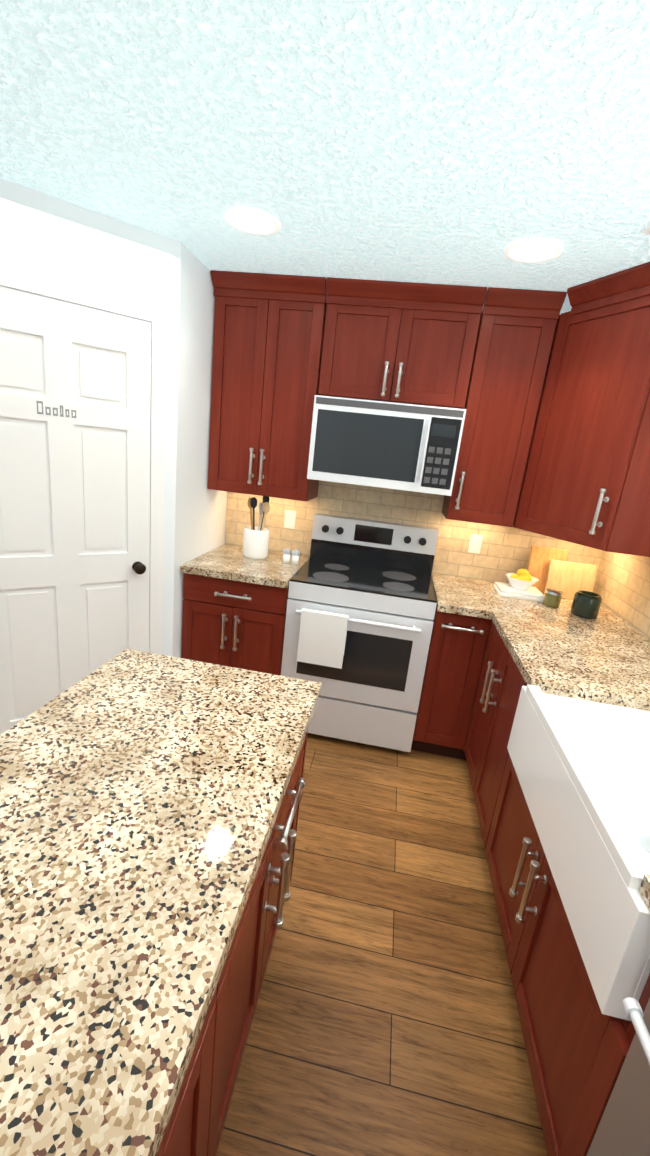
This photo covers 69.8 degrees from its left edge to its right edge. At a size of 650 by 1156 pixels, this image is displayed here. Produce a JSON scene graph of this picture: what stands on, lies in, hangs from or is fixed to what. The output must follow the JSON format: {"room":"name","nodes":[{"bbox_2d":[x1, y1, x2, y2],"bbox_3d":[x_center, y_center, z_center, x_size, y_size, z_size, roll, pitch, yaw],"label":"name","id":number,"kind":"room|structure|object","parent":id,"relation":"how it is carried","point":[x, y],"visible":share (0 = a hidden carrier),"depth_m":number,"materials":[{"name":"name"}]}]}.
{"room":"kitchen","nodes":[
{"label":"kitchen","id":0,"kind":"room"},
{"bbox_2d":[0,178,226,657],"bbox_3d":[-1.460,-0.443,2.496,1.461,2.380,1.510,8,15,7],"label":"wall","id":1,"kind":"structure","parent":0,"point":[48,236],"depth_m":2.12,"materials":[{"name":"white paint"}]},
{"bbox_2d":[0,266,166,734],"bbox_3d":[-1.159,-0.149,2.085,0.617,2.097,0.617,8,15,7],"label":"pantry door","id":2,"kind":"structure","parent":1,"relation":"in","point":[82,423],"depth_m":2.06,"materials":[{"name":"white wood"}]},
{"bbox_2d":[0,0,649,314],"bbox_3d":[-3.663,-1.667,1.175,10.630,0.200,4.150,8,15,7],"label":"ceiling","id":3,"kind":"structure","parent":0,"point":[458,142],"depth_m":1.21,"materials":[{"name":"white paint"}]},
{"bbox_2d":[225,207,280,235],"bbox_3d":[-0.273,-1.346,1.764,0.210,0.009,0.210,8,15,7],"label":"recessed light","id":4,"kind":"object","parent":3,"relation":"in","point":[253,221],"visible":1,"depth_m":1.76,"materials":[{"name":"white"}]},
{"bbox_2d":[504,238,563,262],"bbox_3d":[0.782,-1.227,1.752,0.210,0.009,0.210,8,15,7],"label":"recessed light","id":5,"kind":"object","parent":3,"relation":"in","point":[534,250],"visible":1,"depth_m":1.75,"materials":[{"name":"white"}]},
{"bbox_2d":[641,223,649,233],"bbox_3d":[1.168,-1.101,1.446,0.280,0.008,0.150,8,15,7],"label":"ceiling vent","id":6,"kind":"object","parent":3,"relation":"in","point":[646,230],"visible":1,"depth_m":1.51,"materials":[{"name":"white"}]},
{"bbox_2d":[216,733,547,1155],"bbox_3d":[-3.348,1.059,0.905,12.100,0.060,7.200,8,15,7],"label":"floor","id":7,"kind":"structure","parent":0,"point":[386,1020],"depth_m":1.44,"materials":[{"name":"brown wood"}]},
{"bbox_2d":[156,701,317,1155],"bbox_3d":[-0.466,0.906,0.858,0.631,0.868,1.426,8,15,7],"label":"kitchen island","id":8,"kind":"object","parent":7,"relation":"on","point":[195,1128],"depth_m":0.95,"materials":[{"name":"brown wood"}]},
{"bbox_2d":[0,649,321,1155],"bbox_3d":[-0.439,0.466,0.740,0.630,0.040,1.460,8,15,7],"label":"island countertop","id":9,"kind":"structure","parent":8,"relation":"on","point":[140,803],"depth_m":0.73,"materials":[{"name":"beige stone"}]},
{"bbox_2d":[180,544,309,675],"bbox_3d":[-0.478,0.333,2.853,0.588,0.910,0.668,8,15,7],"label":"base cabinet","id":10,"kind":"object","parent":7,"relation":"on","point":[234,609],"visible":0.73,"depth_m":2.54,"materials":[{"name":"brown wood"}]},
{"bbox_2d":[242,496,269,559],"bbox_3d":[-0.403,-0.312,2.774,0.156,0.383,0.156,8,15,7],"label":"utensil crock","id":11,"kind":"object","parent":10,"relation":"on","point":[256,542],"visible":0.96,"depth_m":2.74,"materials":[{"name":"white ceramic"}]},
{"bbox_2d":[282,548,299,564],"bbox_3d":[-0.201,-0.128,2.755,0.101,0.083,0.046,8,15,7],"label":"pepper shaker","id":12,"kind":"object","parent":10,"relation":"on","point":[295,555],"visible":1,"depth_m":2.74,"materials":[{"name":"white ceramic"}]},
{"bbox_2d":[281,513,438,751],"bbox_3d":[0.198,0.300,2.713,0.756,1.190,0.697,8,15,7],"label":"range","id":13,"kind":"object","parent":7,"relation":"on","point":[361,607],"visible":0.98,"depth_m":2.49,"materials":[{"name":"grey metal"}]},
{"bbox_2d":[411,609,478,756],"bbox_3d":[0.701,0.529,2.694,0.292,0.868,0.681,8,15,7],"label":"base cabinet","id":14,"kind":"object","parent":7,"relation":"on","point":[452,641],"depth_m":2.43,"materials":[{"name":"brown wood"}]},
{"bbox_2d":[431,573,490,616],"bbox_3d":[0.737,0.085,2.593,0.262,0.040,0.650,8,15,7],"label":"countertop","id":15,"kind":"structure","parent":14,"relation":"on","point":[457,594],"depth_m":2.47,"materials":[{"name":"beige stone"}]},
{"bbox_2d":[475,579,649,710],"bbox_3d":[1.145,0.243,2.182,0.690,0.040,1.380,8,15,7],"label":"countertop","id":16,"kind":"structure","parent":14,"relation":"on","point":[605,659],"depth_m":1.88,"materials":[{"name":"beige stone"}]},
{"bbox_2d":[493,582,543,601],"bbox_3d":[1.089,0.076,2.619,0.240,0.036,0.200,8,15,7],"label":"towel stack","id":17,"kind":"object","parent":16,"relation":"on","point":[502,589],"visible":0.75,"depth_m":2.54,"materials":[{"name":"white fabric"}]},
{"bbox_2d":[506,569,538,589],"bbox_3d":[1.097,0.002,2.599,0.176,0.113,0.176,8,15,7],"label":"bowl","id":18,"kind":"object","parent":17,"relation":"on","point":[521,579],"visible":1,"depth_m":2.57,"materials":[{"name":"white ceramic"}]},
{"bbox_2d":[543,588,562,607],"bbox_3d":[1.208,0.105,2.471,0.082,0.084,0.082,8,15,7],"label":"jar","id":19,"kind":"object","parent":16,"relation":"on","point":[552,597],"visible":1,"depth_m":2.44,"materials":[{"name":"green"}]},
{"bbox_2d":[528,546,596,599],"bbox_3d":[1.350,-0.025,2.669,0.350,0.264,0.116,8,15,7],"label":"cutting boards","id":20,"kind":"object","parent":16,"relation":"on","point":[552,568],"visible":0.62,"depth_m":2.64,"materials":[{"name":"brown wood"}]},
{"bbox_2d":[570,590,601,618],"bbox_3d":[1.321,0.133,2.354,0.124,0.115,0.124,8,15,7],"label":"candle jar","id":21,"kind":"object","parent":16,"relation":"on","point":[586,604],"visible":1,"depth_m":2.31,"materials":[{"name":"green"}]},
{"bbox_2d":[451,617,506,796],"bbox_3d":[1.051,0.705,2.194,0.740,0.868,0.415,8,15,7],"label":"base cabinet","id":22,"kind":"object","parent":7,"relation":"on","point":[491,652],"depth_m":2.31,"materials":[{"name":"brown wood"}]},
{"bbox_2d":[474,633,618,838],"bbox_3d":[1.031,0.787,1.888,0.678,0.868,0.453,8,15,7],"label":"base cabinet","id":23,"kind":"object","parent":7,"relation":"on","point":[511,682],"depth_m":1.94,"materials":[{"name":"brown wood"}]},
{"bbox_2d":[483,745,649,1155],"bbox_3d":[0.913,1.072,1.315,0.678,0.600,0.936,8,15,7],"label":"base cabinet","id":24,"kind":"object","parent":7,"relation":"on","point":[577,1053],"depth_m":1.15,"materials":[{"name":"brown wood"}]},
{"bbox_2d":[639,874,649,910],"bbox_3d":[0.799,0.767,0.142,0.690,0.040,1.370,8,15,7],"label":"countertop","id":25,"kind":"structure","parent":24,"relation":"on","point":[644,889],"depth_m":0.83,"materials":[{"name":"beige stone"}]},
{"bbox_2d":[507,684,649,1020],"bbox_3d":[0.903,0.627,1.202,0.610,0.280,0.844,8,15,7],"label":"farmhouse sink","id":26,"kind":"object","parent":25,"relation":"in","point":[582,768],"visible":0.98,"depth_m":1.16,"materials":[{"name":"white ceramic"}]},
{"bbox_2d":[586,997,649,1155],"bbox_3d":[0.778,1.105,0.596,0.730,0.846,0.485,8,15,7],"label":"dishwasher","id":27,"kind":"object","parent":7,"relation":"on","point":[623,1128],"visible":1,"depth_m":0.79,"materials":[{"name":"grey metal"}]},
{"bbox_3d":[0.558,-0.337,2.918,2.419,2.380,0.100,8,15,7],"label":"wall","id":28,"kind":"structure","parent":0,"visible":0},
{"bbox_2d":[208,270,326,500],"bbox_3d":[-0.310,-1.022,2.618,0.586,1.088,0.396,8,15,7],"label":"upper cabinet","id":29,"kind":"object","parent":28,"relation":"attached to","point":[268,336],"visible":0.94,"depth_m":2.47,"materials":[{"name":"brown wood"}]},
{"bbox_2d":[318,277,487,408],"bbox_3d":[0.383,-1.193,2.456,0.758,0.528,0.396,8,15,7],"label":"upper cabinet","id":30,"kind":"object","parent":28,"relation":"attached to","point":[401,342],"visible":1,"depth_m":2.32,"materials":[{"name":"brown wood"}]},
{"bbox_2d":[307,395,465,495],"bbox_3d":[0.327,-0.721,2.555,0.756,0.420,0.456,8,15,7],"label":"microwave","id":31,"kind":"object","parent":30,"relation":"attached to","point":[399,446],"visible":1,"depth_m":2.37,"materials":[{"name":"grey metal"}]},
{"bbox_2d":[442,287,566,526],"bbox_3d":[0.899,-0.845,2.458,0.346,1.088,0.396,8,15,7],"label":"upper cabinet","id":32,"kind":"object","parent":28,"relation":"attached to","point":[515,335],"visible":0.96,"depth_m":2.31,"materials":[{"name":"red wood"}]},
{"bbox_3d":[1.326,-0.660,-0.565,0.100,5.000,6.150,8,15,7],"label":"wall","id":33,"kind":"structure","parent":0,"visible":0},
{"bbox_2d":[225,480,600,582],"bbox_3d":[0.485,-0.314,2.880,2.288,0.520,0.008,8,15,7],"label":"tile backsplash","id":34,"kind":"structure","parent":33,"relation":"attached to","point":[504,549],"depth_m":2.86,"materials":[{"name":"beige tile"}]},
{"bbox_2d":[284,510,295,528],"bbox_3d":[-0.225,-0.374,2.977,0.070,0.115,0.005,8,15,7],"label":"electrical outlet plate","id":35,"kind":"object","parent":34,"relation":"attached to","point":[289,521],"depth_m":2.98,"materials":[{"name":"white plastic"}]},
{"bbox_2d":[468,534,482,553],"bbox_3d":[0.913,-0.208,2.827,0.070,0.115,0.005,8,15,7],"label":"electrical outlet plate","id":36,"kind":"object","parent":34,"relation":"attached to","point":[475,543],"depth_m":2.82,"materials":[{"name":"white plastic"}]},
{"bbox_2d":[513,262,649,556],"bbox_3d":[1.322,-0.722,2.181,0.616,1.088,0.848,8,15,7],"label":"upper cabinet","id":37,"kind":"object","parent":33,"relation":"attached to","point":[586,480],"visible":0.98,"depth_m":1.99,"materials":[{"name":"red wood"}]},
{"bbox_2d":[593,550,649,637],"bbox_3d":[1.157,0.570,-0.064,0.008,0.520,5.850,8,15,7],"label":"tile backsplash","id":38,"kind":"structure","parent":33,"relation":"attached to","point":[621,587],"depth_m":2.40,"materials":[{"name":"beige tile"}]}
]}

